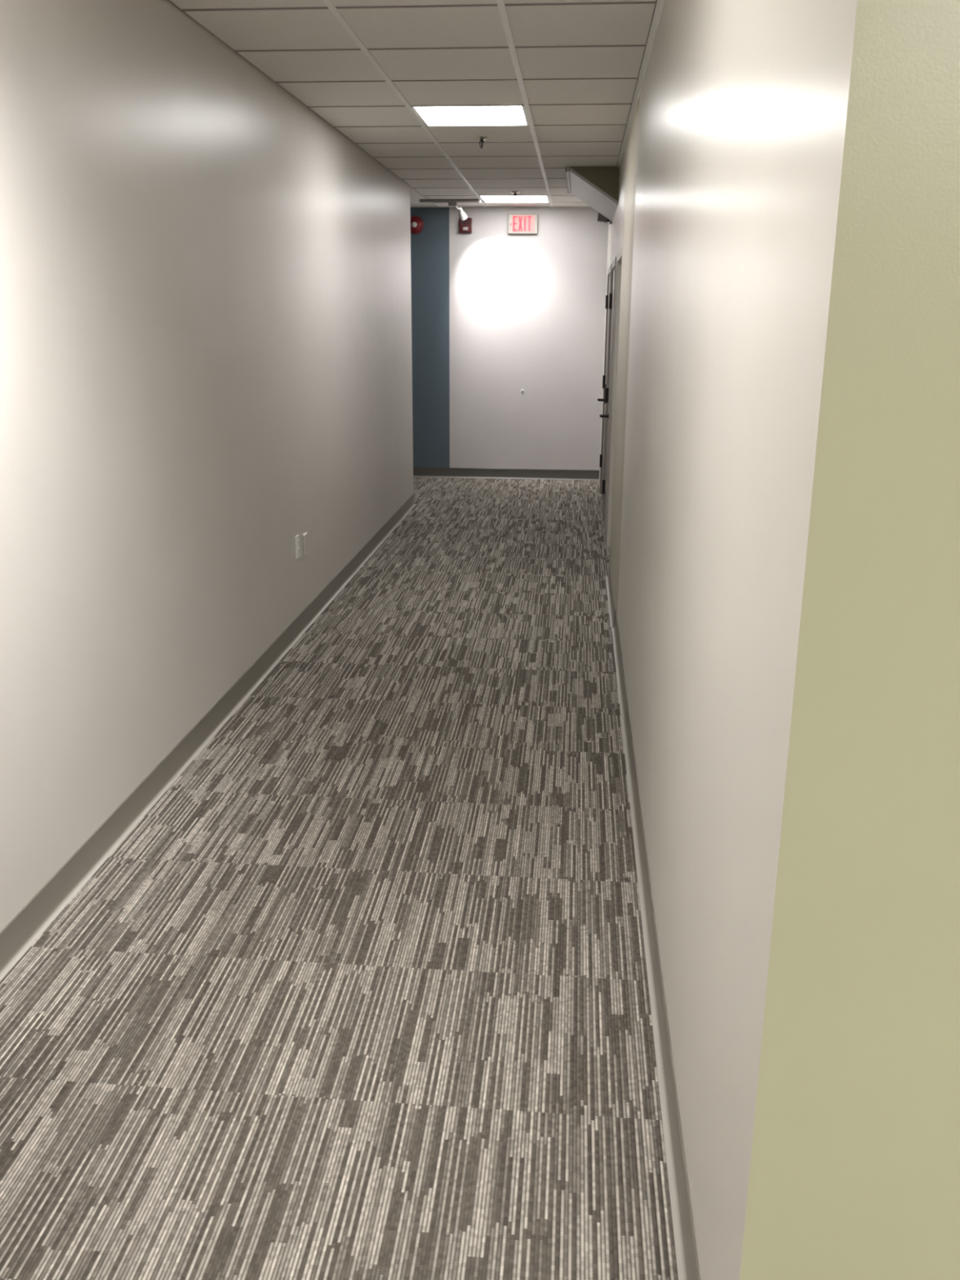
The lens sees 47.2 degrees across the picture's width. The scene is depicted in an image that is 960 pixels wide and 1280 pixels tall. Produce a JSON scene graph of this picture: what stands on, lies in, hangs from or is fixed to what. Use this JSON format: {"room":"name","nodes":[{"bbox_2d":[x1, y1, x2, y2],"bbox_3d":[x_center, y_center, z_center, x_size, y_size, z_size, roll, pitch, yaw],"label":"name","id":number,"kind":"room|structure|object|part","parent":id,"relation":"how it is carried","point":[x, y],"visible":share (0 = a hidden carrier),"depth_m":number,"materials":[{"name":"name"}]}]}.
{"room":"office corridor","nodes":[
{"label":"office corridor","id":0,"kind":"room"},
{"bbox_2d":[0,0,413,932],"bbox_3d":[-2.699,-0.455,2.482,2.990,2.632,14.530,2,17,5],"label":"wall","id":1,"kind":"structure","parent":0,"point":[206,350],"depth_m":3.68,"materials":[{"name":"beige paint"}]},
{"bbox_2d":[0,493,415,982],"bbox_3d":[-1.206,0.805,2.717,0.022,0.100,14.530,2,17,5],"label":"baseboard","id":2,"kind":"structure","parent":1,"relation":"attached to","point":[16,938],"depth_m":3.75,"materials":[{"name":"beige rubber"}]},
{"bbox_2d":[294,533,300,559],"bbox_3d":[-0.934,-0.479,5.626,0.010,0.116,0.072,2,17,5],"label":"wall outlet","id":3,"kind":"object","parent":1,"relation":"attached to","point":[297,537],"visible":1,"depth_m":5.61,"materials":[{"name":"white plastic"}]},
{"bbox_2d":[302,532,308,555],"bbox_3d":[-0.919,-0.505,5.795,0.011,0.114,0.068,2,17,5],"label":"outlet plate","id":4,"kind":"object","parent":1,"relation":"attached to","point":[305,535],"visible":1,"depth_m":5.78,"materials":[{"name":"beige paint"}]},
{"bbox_2d":[0,476,678,1279],"bbox_3d":[-0.335,0.658,3.500,7.600,0.050,16.260,2,17,5],"label":"floor","id":5,"kind":"structure","parent":0,"point":[362,993],"depth_m":2.77,"materials":[{"name":"carpet"}]},
{"bbox_2d":[169,0,657,206],"bbox_3d":[0.118,-1.883,2.803,5.730,0.014,17.446,-2,17,-6],"label":"ceiling","id":6,"kind":"structure","parent":0,"point":[598,24],"depth_m":4.75,"materials":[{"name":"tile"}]},
{"bbox_2d":[322,0,487,207],"bbox_3d":[-0.583,-1.871,2.777,0.024,0.006,16.261,2,16,4],"label":"trim","id":7,"kind":"structure","parent":6,"relation":"attached to","point":[330,5],"depth_m":4.87,"materials":[{"name":"white metal"}]},
{"bbox_2d":[418,199,480,221],"bbox_3d":[-0.262,-3.931,10.051,0.559,0.164,0.301,2,17,5],"label":"track light","id":8,"kind":"object","parent":6,"relation":"attached to","point":[462,215],"visible":1,"depth_m":9.90,"materials":[{"name":"metal"}]},
{"bbox_3d":[-0.273,-3.962,9.908,0.535,0.023,0.036,2,17,5],"label":"rail","id":9,"kind":"part","parent":8,"relation":"part of","materials":[{"name":"metal"}]},
{"bbox_2d":[410,105,528,126],"bbox_3d":[-0.038,-2.768,5.761,0.566,0.040,0.598,2,17,5],"label":"recessed light","id":10,"kind":"object","parent":6,"relation":"in","point":[488,115],"visible":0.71,"depth_m":5.78,"materials":[{"name":"white plastic"}]},
{"bbox_2d":[475,135,487,148],"bbox_3d":[0.010,-2.920,6.443,0.072,0.063,0.072,2,17,5],"label":"sprinkler","id":11,"kind":"object","parent":6,"relation":"attached to","point":[481,138],"visible":1,"depth_m":6.43,"materials":[{"name":"silver metal"}]},
{"bbox_2d":[479,195,549,202],"bbox_3d":[0.316,-3.971,9.843,0.601,0.040,0.598,2,17,5],"label":"recessed light","id":12,"kind":"object","parent":6,"relation":"in","point":[485,198],"visible":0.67,"depth_m":9.89,"materials":[{"name":"white plastic"}]},
{"bbox_2d":[511,191,519,199],"bbox_3d":[0.297,-3.749,9.260,0.072,0.063,0.072,2,17,5],"label":"sprinkler","id":13,"kind":"object","parent":6,"relation":"attached to","point":[515,193],"visible":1,"depth_m":9.24,"materials":[{"name":"silver metal"}]},
{"bbox_2d":[496,0,553,207],"bbox_3d":[-0.016,-1.853,2.731,0.024,0.006,16.260,2,17,5],"label":"trim","id":14,"kind":"structure","parent":6,"relation":"attached to","point":[500,3],"depth_m":4.85,"materials":[{"name":"white metal"}]},
{"bbox_2d":[410,205,449,467],"bbox_3d":[-1.849,-3.006,11.139,3.113,2.632,0.140,2,17,5],"label":"wall","id":15,"kind":"structure","parent":0,"point":[429,248],"depth_m":10.94,"materials":[{"name":"blue paint"}]},
{"bbox_2d":[410,215,423,234],"bbox_3d":[-0.630,-4.014,10.618,0.166,0.166,0.076,2,17,5],"label":"bell","id":16,"kind":"object","parent":15,"relation":"attached to","point":[416,223],"visible":0.87,"depth_m":10.60,"materials":[{"name":"red metal"}]},
{"bbox_2d":[448,207,608,470],"bbox_3d":[1.937,-2.890,10.829,4.487,2.632,0.140,2,17,5],"label":"wall","id":17,"kind":"structure","parent":0,"point":[527,311],"depth_m":10.86,"materials":[{"name":"grey paint"}]},
{"bbox_2d":[458,217,471,232],"bbox_3d":[-0.140,-3.998,10.586,0.121,0.137,0.062,2,17,5],"label":"fire alarm","id":18,"kind":"object","parent":17,"relation":"attached to","point":[464,226],"visible":0.94,"depth_m":10.57,"materials":[{"name":"red plastic"}]},
{"bbox_2d":[461,222,469,224],"bbox_3d":[-0.141,-4.019,10.564,0.077,0.040,0.003,2,17,5],"label":"grille","id":19,"kind":"object","parent":18,"relation":"attached to","point":[462,223],"depth_m":10.57,"materials":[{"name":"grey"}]},
{"bbox_2d":[410,206,591,207],"bbox_3d":[-1.086,-4.194,10.637,4.643,0.006,0.018,2,17,5],"label":"trim","id":20,"kind":"structure","parent":17,"relation":"attached to","point":[411,206],"depth_m":10.52,"materials":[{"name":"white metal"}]},
{"bbox_2d":[413,466,599,480],"bbox_3d":[-1.101,-1.745,11.358,4.643,0.100,0.022,2,17,5],"label":"baseboard","id":21,"kind":"structure","parent":17,"relation":"attached to","point":[424,472],"depth_m":11.25,"materials":[{"name":"grey rubber"}]},
{"bbox_2d":[507,213,537,234],"bbox_3d":[0.412,-3.994,10.543,0.286,0.182,0.050,2,17,5],"label":"exit sign","id":22,"kind":"object","parent":17,"relation":"attached to","point":[517,224],"visible":1,"depth_m":10.52,"materials":[{"name":"grey plastic"}]},
{"bbox_2d":[599,0,857,1279],"bbox_3d":[0.880,-1.465,5.981,0.200,2.632,10.110,2,17,5],"label":"wall","id":23,"kind":"structure","parent":0,"point":[743,104],"depth_m":1.77,"materials":[{"name":"beige paint"}]},
{"bbox_2d":[565,166,619,222],"bbox_3d":[0.848,-3.389,8.394,0.375,0.250,1.461,2,17,5],"label":"panel","id":24,"kind":"object","parent":23,"relation":"attached to","point":[597,187],"visible":0.99,"depth_m":7.71,"materials":[{"name":"white paint"}]},
{"bbox_2d":[597,264,611,511],"bbox_3d":[1.083,-2.195,9.573,0.125,2.000,1.020,2,17,5],"label":"door","id":25,"kind":"structure","parent":23,"relation":"in","point":[609,272],"depth_m":9.79,"materials":[{"name":"beige paint"}]},
{"bbox_3d":[1.033,-2.035,9.295,0.080,0.052,0.142,2,17,5],"label":"handle","id":26,"kind":"part","parent":25,"relation":"part of","materials":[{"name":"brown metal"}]},
{"bbox_2d":[596,212,612,224],"bbox_3d":[1.042,-3.525,9.169,0.126,0.100,0.110,2,17,5],"label":"wall fixture","id":27,"kind":"object","parent":23,"relation":"attached to","point":[601,218],"visible":0.56,"depth_m":9.12,"materials":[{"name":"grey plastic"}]},
{"bbox_2d":[599,257,616,538],"bbox_3d":[0.977,-1.853,8.412,0.125,2.000,0.950,2,17,5],"label":"door","id":28,"kind":"structure","parent":23,"relation":"in","point":[612,295],"depth_m":8.57,"materials":[{"name":"beige paint"}]},
{"bbox_3d":[0.937,-1.687,8.255,0.080,0.052,0.142,2,17,5],"label":"handle","id":29,"kind":"part","parent":28,"relation":"part of","materials":[{"name":"brown metal"}]},
{"bbox_2d":[605,561,615,627],"bbox_3d":[0.763,-0.282,6.440,0.022,0.100,1.200,2,17,5],"label":"baseboard strip","id":30,"kind":"object","parent":23,"relation":"attached to","point":[611,606],"visible":0.97,"depth_m":6.34,"materials":[{"name":"beige rubber"}]},
{"bbox_2d":[605,247,622,548],"bbox_3d":[0.946,-1.506,7.235,0.135,2.000,1.000,2,17,5],"label":"door frame","id":31,"kind":"structure","parent":23,"relation":"in","point":[620,254],"depth_m":7.59,"materials":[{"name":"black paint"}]},
{"bbox_2d":[609,96,639,612],"bbox_3d":[0.786,-1.454,6.046,0.016,2.572,1.350,2,17,5],"label":"trim","id":32,"kind":"structure","parent":23,"relation":"attached to","point":[632,140],"depth_m":5.84,"materials":[{"name":"beige paint"}]},
{"bbox_2d":[616,0,665,166],"bbox_3d":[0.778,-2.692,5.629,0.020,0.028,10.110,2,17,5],"label":"trim","id":33,"kind":"structure","parent":23,"relation":"attached to","point":[660,4],"depth_m":4.53,"materials":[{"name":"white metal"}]},
{"bbox_2d":[612,610,700,1279],"bbox_3d":[0.520,0.525,3.704,0.022,0.100,4.606,2,17,5],"label":"baseboard","id":34,"kind":"structure","parent":23,"relation":"attached to","point":[686,1256],"depth_m":2.51,"materials":[{"name":"beige rubber"}]},
{"bbox_2d":[739,0,959,1279],"bbox_3d":[1.815,-0.007,1.062,2.957,2.632,0.050,2,17,5],"label":"wall","id":35,"kind":"structure","parent":0,"point":[855,1169],"depth_m":1.20,"materials":[{"name":"green paint"}]}
]}

